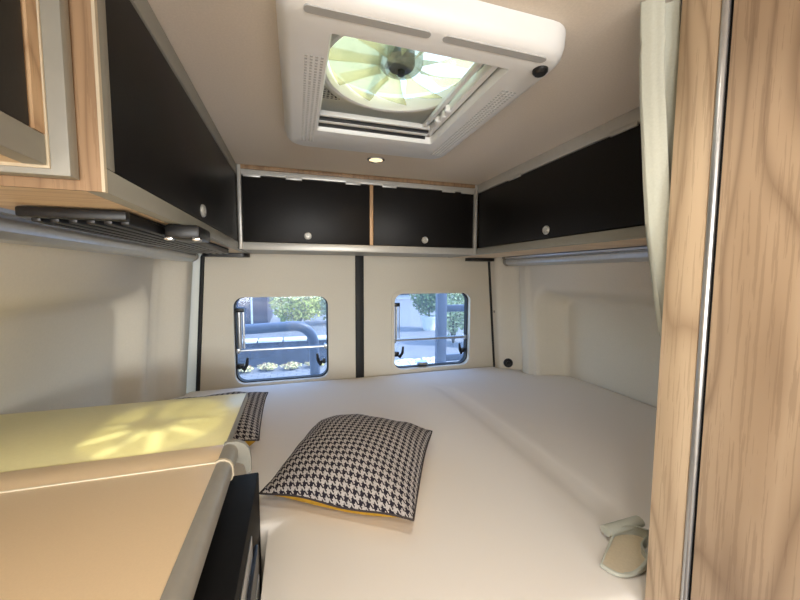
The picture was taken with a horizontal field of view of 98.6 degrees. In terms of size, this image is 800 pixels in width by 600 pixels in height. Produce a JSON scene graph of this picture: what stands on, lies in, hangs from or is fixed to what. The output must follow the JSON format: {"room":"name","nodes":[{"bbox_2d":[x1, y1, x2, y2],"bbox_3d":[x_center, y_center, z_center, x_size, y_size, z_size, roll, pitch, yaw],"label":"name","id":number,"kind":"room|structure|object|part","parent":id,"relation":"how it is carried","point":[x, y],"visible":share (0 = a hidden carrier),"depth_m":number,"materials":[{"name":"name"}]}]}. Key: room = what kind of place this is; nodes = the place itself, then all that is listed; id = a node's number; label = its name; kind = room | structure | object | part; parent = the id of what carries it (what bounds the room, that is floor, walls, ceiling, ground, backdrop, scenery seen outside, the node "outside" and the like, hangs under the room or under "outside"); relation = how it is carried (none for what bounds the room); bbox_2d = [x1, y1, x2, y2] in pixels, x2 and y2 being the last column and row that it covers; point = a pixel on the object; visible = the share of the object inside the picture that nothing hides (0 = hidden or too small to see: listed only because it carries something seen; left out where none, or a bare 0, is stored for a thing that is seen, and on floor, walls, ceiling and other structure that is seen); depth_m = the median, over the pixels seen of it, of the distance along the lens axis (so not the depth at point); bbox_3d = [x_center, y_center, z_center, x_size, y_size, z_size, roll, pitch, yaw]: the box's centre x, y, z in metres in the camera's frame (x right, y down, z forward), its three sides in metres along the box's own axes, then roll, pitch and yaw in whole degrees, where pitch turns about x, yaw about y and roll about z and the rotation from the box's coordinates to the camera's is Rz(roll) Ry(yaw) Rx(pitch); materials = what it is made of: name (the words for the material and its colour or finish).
{"room":"vehicle interior","nodes":[
{"label":"vehicle interior","id":0,"kind":"room"},
{"bbox_2d":[0,243,192,414],"bbox_3d":[-0.445,0.473,-0.450,0.388,1.820,4.130,-1,5,-17],"label":"wall","id":1,"kind":"structure","parent":0,"point":[78,329],"depth_m":1.07,"materials":[{"name":"beige plastic"}]},
{"bbox_2d":[0,0,78,179],"bbox_3d":[-0.352,-0.241,-0.094,0.280,0.295,0.860,-1,5,-17],"label":"upper cabinet","id":2,"kind":"object","parent":1,"relation":"attached to","point":[38,136],"visible":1,"depth_m":0.34,"materials":[{"name":"brown wood"}]},
{"bbox_3d":[-0.238,-0.245,-0.078,0.016,0.222,0.826,-1,5,-17],"label":"door","id":3,"kind":"part","parent":2,"relation":"part of","materials":[{"name":"black laminate"}]},
{"bbox_3d":[-0.241,-0.119,-0.061,0.020,0.030,0.842,-1,5,-17],"label":"rail","id":4,"kind":"part","parent":2,"relation":"part of","materials":[{"name":"beige wood"}]},
{"bbox_3d":[-0.477,-0.290,0.288,0.264,0.256,0.014,-1,5,-17],"label":"panel","id":5,"kind":"part","parent":2,"relation":"part of","materials":[{"name":"brown wood"}]},
{"bbox_2d":[0,207,198,261],"bbox_3d":[-0.706,-0.142,0.842,0.071,0.052,1.337,-1,5,-17],"label":"housing","id":6,"kind":"object","parent":1,"relation":"attached to","point":[14,229],"visible":0.61,"depth_m":0.66,"materials":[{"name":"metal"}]},
{"bbox_2d":[0,0,249,257],"bbox_3d":[-0.596,-0.308,0.945,0.194,0.323,1.270,-1,5,-17],"label":"upper cabinet","id":7,"kind":"object","parent":1,"relation":"attached to","point":[149,147],"depth_m":0.47,"materials":[{"name":"brown wood"}]},
{"bbox_3d":[-0.416,-0.269,0.341,0.188,0.305,0.004,-1,5,-17],"label":"panel","id":8,"kind":"part","parent":7,"relation":"part of","materials":[{"name":"brown wood"}]},
{"bbox_2d":[15,206,228,253],"bbox_3d":[-0.561,-0.145,0.848,0.124,0.018,0.795,-1,5,-17],"label":"grille","id":9,"kind":"object","parent":7,"relation":"attached to","point":[124,225],"visible":0.95,"depth_m":0.52,"materials":[{"name":"black plastic"}]},
{"bbox_3d":[-0.561,-0.154,0.855,0.116,0.002,0.780,-1,5,-17],"label":"plate","id":10,"kind":"part","parent":9,"relation":"part of","materials":[{"name":"black rubber"}]},
{"bbox_3d":[-0.513,-0.178,0.966,0.020,0.027,1.232,-1,5,-17],"label":"rail","id":11,"kind":"part","parent":7,"relation":"part of","materials":[{"name":"beige wood"}]},
{"bbox_3d":[-0.470,-0.301,0.816,0.016,0.238,0.892,-1,5,-17],"label":"door","id":12,"kind":"part","parent":7,"relation":"part of","materials":[{"name":"black laminate"}]},
{"bbox_3d":[-0.512,-0.451,0.946,0.020,0.037,1.232,-1,5,-17],"label":"rail","id":13,"kind":"part","parent":7,"relation":"part of","materials":[{"name":"grey wood"}]},
{"bbox_2d":[164,224,209,242],"bbox_3d":[-0.404,-0.125,0.659,0.058,0.029,0.090,-1,5,-17],"label":"lamp","id":14,"kind":"object","parent":7,"relation":"attached to","point":[181,233],"visible":1,"depth_m":0.62,"materials":[{"name":"black plastic"}]},
{"bbox_3d":[-0.446,-0.202,0.782,0.006,0.028,0.028,-1,5,-17],"label":"knob","id":15,"kind":"part","parent":7,"relation":"part of","materials":[{"name":"silver metal"}]},
{"bbox_3d":[-0.768,-0.199,1.526,0.188,0.016,0.077,-1,5,-17],"label":"hinge cover","id":16,"kind":"part","parent":7,"relation":"part of","materials":[{"name":"black plastic"}]},
{"bbox_2d":[186,253,201,392],"bbox_3d":[-0.218,0.316,1.849,1.840,1.790,0.040,-1,5,-17],"label":"wall","id":17,"kind":"structure","parent":0,"point":[193,329],"depth_m":1.59,"materials":[{"name":"white plastic"}]},
{"bbox_2d":[196,255,204,390],"bbox_3d":[-0.899,0.267,1.563,0.100,1.024,0.018,-1,5,-17],"label":"door frame","id":18,"kind":"structure","parent":17,"relation":"attached to","point":[202,259],"depth_m":1.54,"materials":[{"name":"black rubber"}]},
{"bbox_2d":[200,185,355,390],"bbox_3d":[-0.602,0.346,1.687,0.766,1.750,0.050,-1,5,-17],"label":"door","id":19,"kind":"structure","parent":17,"relation":"in","point":[333,276],"depth_m":1.62,"materials":[{"name":"beige plastic"}]},
{"bbox_2d":[229,293,331,387],"bbox_3d":[-0.572,0.187,1.686,0.463,0.444,0.067,-1,5,-17],"label":"window","id":20,"kind":"structure","parent":19,"relation":"attached to","point":[236,318],"depth_m":1.65,"materials":[{"name":"black plastic"}]},
{"bbox_2d":[355,256,363,377],"bbox_3d":[-0.214,0.339,1.800,0.043,1.750,0.058,-1,5,-17],"label":"trim","id":21,"kind":"structure","parent":17,"relation":"attached to","point":[359,260],"depth_m":1.75,"materials":[{"name":"black plastic"}]},
{"bbox_2d":[364,256,492,376],"bbox_3d":[0.196,0.332,1.928,0.814,1.750,0.050,-1,5,-17],"label":"door","id":22,"kind":"structure","parent":17,"relation":"in","point":[384,276],"depth_m":1.83,"materials":[{"name":"beige plastic"}]},
{"bbox_2d":[391,290,472,372],"bbox_3d":[0.172,0.164,1.915,0.475,0.439,0.077,-1,5,-17],"label":"window","id":23,"kind":"structure","parent":22,"relation":"attached to","point":[420,363],"depth_m":1.90,"materials":[{"name":"black plastic"}]},
{"bbox_3d":[0.123,0.347,1.919,0.068,0.016,0.068,-1,5,-17],"label":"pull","id":24,"kind":"part","parent":23,"relation":"part of","materials":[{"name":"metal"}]},
{"bbox_2d":[488,262,494,366],"bbox_3d":[0.527,0.241,1.993,0.105,1.024,0.018,-1,5,-17],"label":"door frame","id":25,"kind":"structure","parent":17,"relation":"attached to","point":[489,269],"depth_m":1.97,"materials":[{"name":"black rubber"}]},
{"bbox_2d":[147,0,681,200],"bbox_3d":[0.385,-0.403,-0.229,1.540,0.050,4.200,-1,5,-17],"label":"ceiling","id":26,"kind":"structure","parent":0,"point":[228,50],"depth_m":0.74,"materials":[{"name":"fabric"}]},
{"bbox_2d":[236,164,477,256],"bbox_3d":[-0.170,-0.360,1.544,0.976,0.306,0.325,-1,5,-17],"label":"upper cabinet","id":27,"kind":"object","parent":26,"relation":"attached to","point":[281,210],"visible":1,"depth_m":1.38,"materials":[{"name":"brown wood"}]},
{"bbox_3d":[-0.587,-0.340,1.264,0.013,0.305,0.028,-1,5,-17],"label":"corner post","id":28,"kind":"part","parent":27,"relation":"part of","materials":[{"name":"silver metal"}]},
{"bbox_3d":[-0.354,-0.341,1.339,0.475,0.240,0.015,-1,5,-17],"label":"door","id":29,"kind":"part","parent":27,"relation":"part of","materials":[{"name":"black laminate"}]},
{"bbox_3d":[-0.357,-0.248,1.334,0.028,0.028,0.006,-1,5,-17],"label":"knob","id":30,"kind":"part","parent":27,"relation":"part of","materials":[{"name":"silver metal"}]},
{"bbox_3d":[-0.127,-0.473,1.396,0.952,0.027,0.023,-1,5,-17],"label":"rail","id":31,"kind":"part","parent":27,"relation":"part of","materials":[{"name":"silver metal"}]},
{"bbox_3d":[-0.128,-0.494,1.398,0.976,0.015,0.034,-1,5,-17],"label":"cornice","id":32,"kind":"part","parent":27,"relation":"part of","materials":[{"name":"brown wood"}]},
{"bbox_3d":[-0.128,-0.210,1.417,0.976,0.028,0.020,-1,5,-17],"label":"rail","id":33,"kind":"part","parent":27,"relation":"part of","materials":[{"name":"silver metal"}]},
{"bbox_3d":[0.107,-0.350,1.478,0.455,0.240,0.015,-1,5,-17],"label":"door","id":34,"kind":"part","parent":27,"relation":"part of","materials":[{"name":"black laminate"}]},
{"bbox_3d":[0.107,-0.257,1.474,0.028,0.028,0.006,-1,5,-17],"label":"knob","id":35,"kind":"part","parent":27,"relation":"part of","materials":[{"name":"silver metal"}]},
{"bbox_3d":[0.334,-0.357,1.542,0.013,0.305,0.028,-1,5,-17],"label":"corner post","id":36,"kind":"part","parent":27,"relation":"part of","materials":[{"name":"silver metal"}]},
{"bbox_2d":[367,156,384,162],"bbox_3d":[-0.083,-0.484,1.189,0.062,0.006,0.062,-1,5,-17],"label":"recessed light","id":37,"kind":"object","parent":26,"relation":"in","point":[373,159],"visible":1,"depth_m":1.18,"materials":[{"name":"silver metal"}]},
{"bbox_2d":[275,0,565,158],"bbox_3d":[-0.014,-0.489,0.746,0.464,0.180,0.556,-1,5,-17],"label":"ceiling vent","id":38,"kind":"object","parent":26,"relation":"in","point":[510,50],"visible":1,"depth_m":0.59,"materials":[{"name":"white plastic"}]},
{"bbox_3d":[-0.157,-0.463,0.742,0.065,0.003,0.105,-1,5,-17],"label":"perforated plate","id":39,"kind":"part","parent":38,"relation":"part of","materials":[{"name":"plastic"}]},
{"bbox_3d":[0.002,-0.487,0.676,0.229,0.066,0.181,2,5,21],"label":"motor","id":40,"kind":"part","parent":38,"relation":"part of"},
{"bbox_3d":[-0.008,-0.430,0.714,0.294,0.018,0.347,-1,5,-17],"label":"screen rail","id":41,"kind":"part","parent":38,"relation":"part of","materials":[{"name":"white plastic"}]},
{"bbox_2d":[321,64,498,136],"bbox_3d":[-0.015,-0.447,0.748,0.346,0.043,0.468,-1,5,-17],"label":"frame","id":42,"kind":"object","parent":38,"relation":"on","point":[344,107],"depth_m":0.82,"materials":[{"name":"white plastic"}]},
{"bbox_2d":[600,0,681,577],"bbox_3d":[0.446,0.024,0.606,0.240,0.918,0.142,-1,5,-17],"label":"curtain","id":43,"kind":"object","parent":26,"relation":"hanging from","point":[625,555],"visible":0.23,"depth_m":0.51,"materials":[{"name":"fabric"}]},
{"bbox_2d":[490,257,660,407],"bbox_3d":[1.265,0.442,0.067,0.465,1.820,4.130,-1,5,-17],"label":"wall","id":44,"kind":"structure","parent":0,"point":[595,324],"depth_m":1.65,"materials":[{"name":"beige plastic"}]},
{"bbox_2d":[503,358,512,366],"bbox_3d":[0.610,0.355,1.939,0.052,0.052,0.019,1,4,11],"label":"outlet","id":45,"kind":"object","parent":44,"relation":"attached to","point":[507,362],"visible":1,"depth_m":1.93,"materials":[{"name":"black plastic"}]},
{"bbox_2d":[448,107,646,261],"bbox_3d":[0.556,-0.330,1.296,0.275,0.323,1.263,-1,5,-17],"label":"upper cabinet","id":46,"kind":"object","parent":44,"relation":"attached to","point":[585,192],"depth_m":1.02,"materials":[{"name":"brown wood"}]},
{"bbox_3d":[0.438,-0.221,1.890,0.161,0.016,0.077,-1,5,-17],"label":"hinge cover","id":47,"kind":"part","parent":46,"relation":"part of","materials":[{"name":"black plastic"}]},
{"bbox_3d":[0.472,-0.227,1.115,0.006,0.028,0.028,-1,5,-17],"label":"knob","id":48,"kind":"part","parent":46,"relation":"part of","materials":[{"name":"silver metal"}]},
{"bbox_3d":[0.441,-0.195,1.258,0.020,0.027,1.226,-1,5,-17],"label":"rail","id":49,"kind":"part","parent":46,"relation":"part of","materials":[{"name":"beige wood"}]},
{"bbox_3d":[0.441,-0.466,1.237,0.023,0.043,1.226,-1,5,-17],"label":"rail","id":50,"kind":"part","parent":46,"relation":"part of","materials":[{"name":"silver metal"}]},
{"bbox_3d":[0.484,-0.319,1.108,0.016,0.238,0.885,-1,5,-17],"label":"door","id":51,"kind":"part","parent":46,"relation":"part of","materials":[{"name":"black laminate"}]},
{"bbox_2d":[502,245,648,265],"bbox_3d":[0.717,-0.164,1.288,0.071,0.052,1.067,-1,5,-17],"label":"housing","id":52,"kind":"object","parent":44,"relation":"attached to","point":[635,253],"visible":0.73,"depth_m":1.29,"materials":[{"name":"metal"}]},
{"bbox_3d":[0.378,1.388,-0.093,2.420,0.050,4.200,-1,5,-17],"label":"floor","id":53,"kind":"structure","parent":0,"visible":0},
{"bbox_2d":[0,439,251,599],"bbox_3d":[-0.362,0.842,-0.064,0.578,1.028,1.464,-1,5,-17],"label":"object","id":54,"kind":"object","parent":53,"relation":"on","point":[138,527],"visible":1,"depth_m":0.45,"materials":[{"name":"laminate"}]},
{"bbox_2d":[0,392,247,472],"bbox_3d":[-0.636,0.320,0.740,0.534,0.094,0.302,-1,5,-17],"label":"flap","id":55,"kind":"object","parent":54,"relation":"attached to","point":[38,439],"visible":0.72,"depth_m":0.72,"materials":[{"name":"laminate"}]},
{"bbox_2d":[193,472,261,599],"bbox_3d":[-0.454,0.823,0.361,0.551,0.900,0.612,-1,5,-17],"label":"fridge","id":56,"kind":"object","parent":54,"relation":"in","point":[231,570],"visible":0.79,"depth_m":0.53,"materials":[{"name":"black plastic"}]},
{"bbox_3d":[-0.179,0.520,0.355,0.002,0.228,0.465,-1,5,-17],"label":"silver panel","id":57,"kind":"part","parent":56,"relation":"part of","materials":[{"name":"metal"}]},
{"bbox_3d":[-0.179,0.558,0.372,0.006,0.230,0.492,-1,5,-17],"label":"black frame","id":58,"kind":"part","parent":56,"relation":"part of","materials":[{"name":"plastic"}]},
{"bbox_3d":[-0.174,0.630,0.373,0.002,0.285,0.480,-1,5,-17],"label":"silver trim","id":59,"kind":"part","parent":56,"relation":"part of","materials":[{"name":"metal"}]},
{"bbox_2d":[645,0,799,599],"bbox_3d":[0.796,0.470,0.160,0.561,1.745,0.975,-1,5,-17],"label":"wardrobe","id":60,"kind":"object","parent":53,"relation":"on","point":[725,510],"visible":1,"depth_m":0.43,"materials":[{"name":"brown wood"}]},
{"bbox_3d":[0.405,0.441,0.524,0.018,1.745,0.049,-1,5,-17],"label":"corner panel","id":61,"kind":"part","parent":60,"relation":"part of","materials":[{"name":"brown wood"}]},
{"bbox_3d":[0.021,0.920,1.164,1.520,0.690,1.305,-1,5,-17],"label":"platform","id":62,"kind":"object","parent":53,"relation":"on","visible":0},
{"bbox_2d":[169,367,656,599],"bbox_3d":[0.028,0.507,1.143,2.078,0.135,1.332,-1,5,-17],"label":"mattress","id":63,"kind":"object","parent":62,"relation":"on","point":[522,473],"visible":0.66,"depth_m":0.83,"materials":[{"name":"fabric"}]},
{"bbox_2d":[178,391,267,445],"bbox_3d":[-0.622,0.382,1.074,0.380,0.122,0.419,-1,5,-17],"label":"cushion","id":64,"kind":"object","parent":63,"relation":"on","point":[249,425],"visible":0.23,"depth_m":1.04,"materials":[{"name":"fabric"}]},
{"bbox_2d":[259,414,431,520],"bbox_3d":[-0.119,0.399,0.918,0.378,0.116,0.427,1,4,10],"label":"cushion","id":65,"kind":"object","parent":63,"relation":"on","point":[361,464],"visible":1,"depth_m":0.79,"materials":[{"name":"fabric"}]},
{"label":"outside","id":66,"kind":"structure","parent":0,"visible":0},
{"bbox_2d":[239,297,463,379],"bbox_3d":[-4.253,0.708,17.599,30.000,0.300,32.050,-1,5,-17],"label":"ground","id":67,"kind":"structure","parent":66,"point":[411,326],"depth_m":10.33,"materials":[{"name":"grey concrete"}]},
{"bbox_2d":[238,365,253,372],"bbox_3d":[-3.007,1.322,6.581,0.408,0.178,0.327,-1,5,-17],"label":"clump","id":68,"kind":"object","parent":67,"relation":"on","point":[249,367],"visible":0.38,"depth_m":6.55,"materials":[{"name":"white plant"}]},
{"bbox_2d":[237,297,272,323],"bbox_3d":[-7.194,-0.593,13.071,4.600,2.950,3.200,-1,5,-17],"label":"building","id":69,"kind":"structure","parent":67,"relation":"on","point":[257,309],"depth_m":12.30,"materials":[{"name":"concrete"}]},
{"bbox_2d":[257,362,277,370],"bbox_3d":[-2.602,1.313,6.748,0.395,0.174,0.331,-1,5,-17],"label":"clump","id":70,"kind":"object","parent":67,"relation":"on","point":[267,366],"visible":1,"depth_m":6.70,"materials":[{"name":"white plant"}]},
{"bbox_2d":[238,335,326,367],"bbox_3d":[-3.147,1.087,6.998,4.380,0.550,0.300,-1,5,-17],"label":"wall","id":71,"kind":"structure","parent":67,"relation":"on","point":[279,357],"depth_m":7.09,"materials":[{"name":"stone"}]},
{"bbox_2d":[280,361,301,369],"bbox_3d":[-2.164,1.309,6.833,0.431,0.173,0.337,-1,5,-17],"label":"clump","id":72,"kind":"object","parent":67,"relation":"on","point":[291,365],"visible":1,"depth_m":6.79,"materials":[{"name":"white plant"}]},
{"bbox_2d":[268,296,320,321],"bbox_3d":[-3.572,0.103,11.718,1.775,1.817,1.570,-1,5,-17],"label":"shrub","id":73,"kind":"object","parent":67,"relation":"on","point":[298,303],"visible":0.62,"depth_m":11.40,"materials":[{"name":"green plant"}]},
{"bbox_2d":[316,297,325,319],"bbox_3d":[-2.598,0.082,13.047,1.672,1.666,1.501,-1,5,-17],"label":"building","id":74,"kind":"structure","parent":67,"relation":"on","point":[323,303],"depth_m":12.70,"materials":[{"name":"green concrete"}]},
{"bbox_2d":[242,293,463,374],"bbox_3d":[-0.095,0.740,2.147,2.089,2.000,0.074,-1,5,-19],"label":"bike rack","id":75,"kind":"object","parent":67,"relation":"on","point":[441,309],"visible":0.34,"depth_m":1.96,"materials":[{"name":"blue metal"}]},
{"bbox_3d":[0.264,0.731,2.284,0.068,2.000,0.040,-1,5,-17],"label":"post","id":76,"kind":"part","parent":75,"relation":"part of","materials":[{"name":"metal"}]},
{"bbox_2d":[395,357,434,365],"bbox_3d":[0.338,1.347,7.197,1.342,0.054,1.021,-1,5,-17],"label":"gravel","id":77,"kind":"object","parent":67,"relation":"on","point":[411,361],"visible":0.28,"depth_m":7.42,"materials":[{"name":"white gravel"}]},
{"bbox_2d":[409,293,435,330],"bbox_3d":[0.935,-0.001,11.714,1.328,2.045,1.234,-1,5,-17],"label":"potted tree","id":78,"kind":"object","parent":67,"relation":"on","point":[428,321],"visible":0.37,"depth_m":11.55,"materials":[{"name":"green plant"}]},
{"bbox_3d":[0.936,-0.239,11.696,1.328,1.566,1.234,-1,5,-17],"label":"crown","id":79,"kind":"part","parent":78,"relation":"part of","materials":[{"name":"green plant"}]},
{"bbox_3d":[1.002,0.779,11.785,0.580,0.480,0.580,-1,5,-17],"label":"pot","id":80,"kind":"part","parent":78,"relation":"part of","materials":[{"name":"white ceramic"}]},
{"bbox_2d":[396,293,451,298],"bbox_3d":[-2.068,-2.486,27.472,14.800,4.600,4.800,-1,5,-17],"label":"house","id":81,"kind":"structure","parent":67,"relation":"on","point":[401,296],"depth_m":26.27,"materials":[{"name":"paint"}]},
{"bbox_2d":[433,293,463,342],"bbox_3d":[1.437,0.245,9.458,1.058,1.912,0.918,-1,5,-17],"label":"shrub","id":82,"kind":"object","parent":67,"relation":"on","point":[454,319],"visible":0.44,"depth_m":9.29,"materials":[{"name":"green plant"}]},
{"bbox_3d":[1.466,0.617,9.522,0.540,1.160,0.530,-1,5,-17],"label":"stem","id":83,"kind":"part","parent":82,"relation":"part of","materials":[{"name":"green plant"}]}
]}

